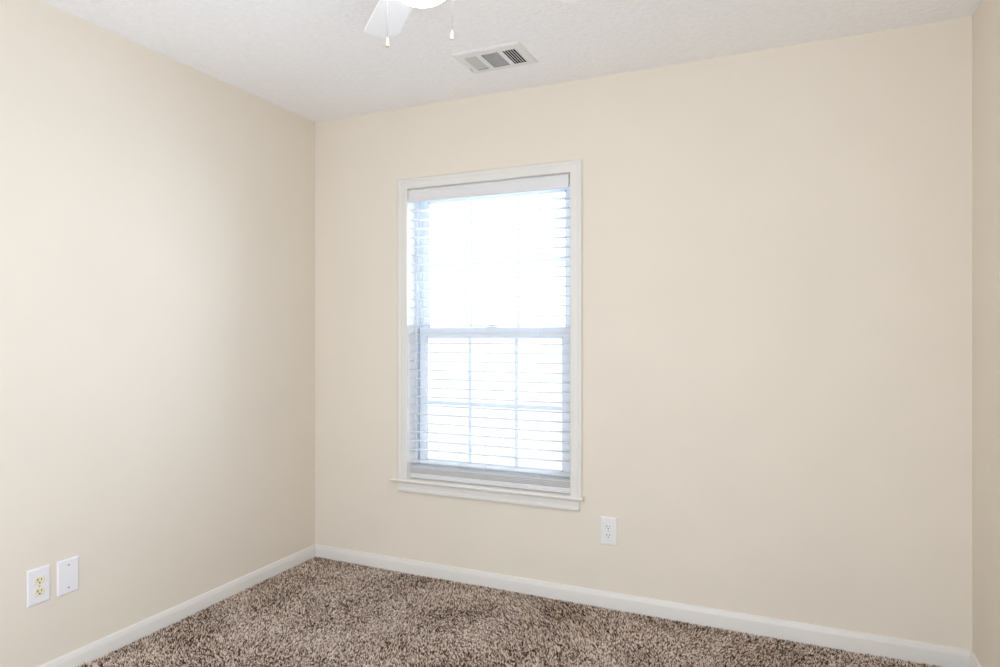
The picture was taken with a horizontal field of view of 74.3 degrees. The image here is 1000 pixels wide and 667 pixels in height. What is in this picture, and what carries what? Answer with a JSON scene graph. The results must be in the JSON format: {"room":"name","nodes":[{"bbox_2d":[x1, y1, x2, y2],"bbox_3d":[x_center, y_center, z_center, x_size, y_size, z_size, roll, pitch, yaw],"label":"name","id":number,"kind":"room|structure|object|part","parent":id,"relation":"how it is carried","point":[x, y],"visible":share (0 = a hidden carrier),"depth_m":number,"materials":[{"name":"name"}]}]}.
{"room":"empty bedroom","nodes":[
{"label":"empty bedroom","id":0,"kind":"room"},
{"bbox_2d":[0,0,314,666],"bbox_3d":[-1.737,0.040,2.273,0.140,2.440,3.440,0,0,24],"label":"wall","id":1,"kind":"structure","parent":0,"point":[157,212],"depth_m":2.70,"materials":[{"name":"beige paint"}]},
{"bbox_2d":[27,564,49,607],"bbox_3d":[-1.629,0.892,2.333,0.009,0.126,0.078,0,0,24],"label":"electrical outlet","id":2,"kind":"object","parent":1,"relation":"attached to","point":[38,579],"visible":1,"depth_m":2.33,"materials":[{"name":"beige plastic"}]},
{"bbox_2d":[34,587,44,595],"bbox_3d":[-1.627,0.911,2.332,0.003,0.028,0.034,0,0,24],"label":"receptacle","id":3,"kind":"object","parent":2,"relation":"attached to","point":[38,591],"depth_m":2.33,"materials":[{"name":"beige plastic"}]},
{"bbox_2d":[34,576,44,584],"bbox_3d":[-1.627,0.873,2.332,0.003,0.028,0.034,0,0,24],"label":"receptacle","id":4,"kind":"object","parent":2,"relation":"attached to","point":[38,580],"depth_m":2.33,"materials":[{"name":"beige plastic"}]},
{"bbox_2d":[57,556,78,596],"bbox_3d":[-1.588,0.892,2.428,0.008,0.126,0.078,0,0,24],"label":"blank wall plate","id":5,"kind":"object","parent":1,"relation":"attached to","point":[67,569],"visible":1,"depth_m":2.42,"materials":[{"name":"white plastic"}]},
{"bbox_2d":[38,545,315,666],"bbox_3d":[-1.670,1.218,2.235,0.014,0.083,3.146,0,0,24],"label":"baseboard","id":6,"kind":"structure","parent":1,"relation":"attached to","point":[95,650],"depth_m":2.84,"materials":[{"name":"white paint"}]},
{"bbox_2d":[117,563,899,666],"bbox_3d":[-0.279,1.320,1.627,3.330,0.120,3.440,0,0,24],"label":"floor","id":7,"kind":"structure","parent":0,"point":[314,563],"depth_m":2.69,"materials":[{"name":"carpet"}]},
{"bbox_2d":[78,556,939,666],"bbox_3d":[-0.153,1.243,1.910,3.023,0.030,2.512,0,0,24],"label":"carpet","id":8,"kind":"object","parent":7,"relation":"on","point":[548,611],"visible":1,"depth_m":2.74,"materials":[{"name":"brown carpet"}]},
{"bbox_2d":[40,0,980,121],"bbox_3d":[-0.279,-1.240,1.627,3.330,0.120,3.440,0,0,24],"label":"ceiling","id":9,"kind":"structure","parent":0,"point":[314,60],"depth_m":2.62,"materials":[{"name":"paint"}]},
{"bbox_2d":[364,0,577,47],"bbox_3d":[-0.215,-0.976,1.781,0.795,0.406,0.795,0,0,24],"label":"ceiling fan","id":10,"kind":"object","parent":9,"relation":"hanging from","point":[388,18],"visible":1,"depth_m":2.10,"materials":[{"name":"white plastic"}]},
{"bbox_3d":[-0.344,-1.021,2.097,0.120,0.018,0.354,0,0,-22],"label":"fan blade","id":11,"kind":"part","parent":10,"relation":"part of","materials":[{"name":"white wood"}]},
{"bbox_3d":[-0.215,-0.930,1.781,0.178,0.074,0.178,0,0,24],"label":"light globe","id":12,"kind":"part","parent":10,"relation":"part of","materials":[{"name":"white glass"}]},
{"bbox_3d":[-0.141,-0.904,1.781,0.028,0.175,0.003,0,0,0],"label":"pull chain","id":13,"kind":"part","parent":10,"relation":"part of","materials":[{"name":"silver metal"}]},
{"bbox_3d":[0.102,-1.021,1.910,0.354,0.018,0.120,0,0,-22],"label":"fan blade","id":14,"kind":"part","parent":10,"relation":"part of","materials":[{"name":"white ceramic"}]},
{"bbox_2d":[451,41,537,73],"bbox_3d":[-0.020,-1.239,2.828,0.310,0.162,0.226,0,0,24],"label":"ceiling vent","id":15,"kind":"object","parent":9,"relation":"in","point":[513,54],"visible":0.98,"depth_m":2.82,"materials":[{"name":"white metal"}]},
{"bbox_2d":[315,16,971,649],"bbox_3d":[0.390,0.040,3.135,3.050,2.440,0.140,0,0,24],"label":"wall","id":16,"kind":"structure","parent":0,"point":[777,242],"depth_m":2.80,"materials":[{"name":"beige paint"}]},
{"bbox_2d":[390,159,583,511],"bbox_3d":[-0.063,0.009,3.324,1.046,1.630,0.181,0,0,24],"label":"window","id":17,"kind":"structure","parent":16,"relation":"in","point":[406,351],"depth_m":3.34,"materials":[{"name":"white paint"}]},
{"bbox_3d":[-0.033,0.002,3.361,0.887,1.507,0.067,0,0,24],"label":"frame","id":18,"kind":"part","parent":17,"relation":"part of","materials":[{"name":"white plastic"}]},
{"bbox_2d":[408,174,569,493],"bbox_3d":[-0.065,0.000,3.297,0.879,1.504,0.063,0,0,24],"label":"blind","id":19,"kind":"object","parent":17,"relation":"attached to","point":[464,475],"visible":0.83,"depth_m":3.28,"materials":[{"name":"white plastic"}]},
{"bbox_3d":[-0.062,0.012,3.301,0.002,1.432,0.055,0,0,24],"label":"ladder cord","id":20,"kind":"part","parent":19,"relation":"part of","materials":[{"name":"white fabric"}]},
{"bbox_3d":[-0.062,0.739,3.301,0.876,0.026,0.050,0,0,24],"label":"rail","id":21,"kind":"part","parent":19,"relation":"part of","materials":[{"name":"white plastic"}]},
{"bbox_3d":[-0.062,-0.727,3.301,0.870,0.050,0.054,0,0,24],"label":"head rail","id":22,"kind":"part","parent":19,"relation":"part of","materials":[{"name":"white plastic"}]},
{"bbox_3d":[-0.039,0.348,3.348,0.833,0.754,0.025,0,0,24],"label":"sash","id":23,"kind":"part","parent":17,"relation":"part of","materials":[{"name":"white plastic"}]},
{"bbox_2d":[428,338,561,465],"bbox_3d":[-0.039,0.344,3.348,0.761,0.653,0.008,0,0,24],"label":"grille","id":24,"kind":"object","parent":17,"relation":"attached to","point":[559,408],"depth_m":3.37,"materials":[{"name":"white plastic"}]},
{"bbox_3d":[-0.027,-0.360,3.376,0.833,0.744,0.025,0,0,24],"label":"sash","id":25,"kind":"part","parent":17,"relation":"part of","materials":[{"name":"white plastic"}]},
{"bbox_2d":[430,196,564,326],"bbox_3d":[-0.027,-0.361,3.376,0.773,0.674,0.008,0,0,24],"label":"grille","id":26,"kind":"object","parent":17,"relation":"attached to","point":[471,199],"depth_m":3.42,"materials":[{"name":"white plastic"}]},
{"bbox_2d":[600,516,616,545],"bbox_3d":[0.494,0.900,3.007,0.078,0.126,0.009,0,0,24],"label":"electrical outlet","id":27,"kind":"object","parent":16,"relation":"attached to","point":[608,525],"visible":1,"depth_m":3.00,"materials":[{"name":"white plastic"}]},
{"bbox_2d":[605,532,611,538],"bbox_3d":[0.493,0.920,3.005,0.034,0.028,0.003,0,0,24],"label":"receptacle","id":28,"kind":"object","parent":27,"relation":"attached to","point":[608,535],"depth_m":3.00,"materials":[{"name":"white plastic"}]},
{"bbox_2d":[605,524,611,529],"bbox_3d":[0.493,0.881,3.005,0.034,0.028,0.003,0,0,24],"label":"receptacle","id":29,"kind":"object","parent":27,"relation":"attached to","point":[607,526],"depth_m":3.00,"materials":[{"name":"white plastic"}]},
{"bbox_2d":[315,544,972,666],"bbox_3d":[0.358,1.218,3.065,3.050,0.083,0.014,0,0,24],"label":"baseboard","id":30,"kind":"structure","parent":16,"relation":"attached to","point":[834,638],"depth_m":2.86,"materials":[{"name":"white paint"}]},
{"bbox_2d":[972,0,999,666],"bbox_3d":[1.179,0.040,0.980,0.140,2.440,3.440,0,0,24],"label":"wall","id":31,"kind":"structure","parent":0,"point":[986,18],"depth_m":2.26,"materials":[{"name":"beige paint"}]},
{"bbox_2d":[969,652,981,666],"bbox_3d":[1.311,1.218,1.467,0.014,0.083,2.136,0,0,24],"label":"baseboard","id":32,"kind":"structure","parent":31,"relation":"attached to","point":[973,661],"depth_m":2.40,"materials":[{"name":"white paint"}]}
]}

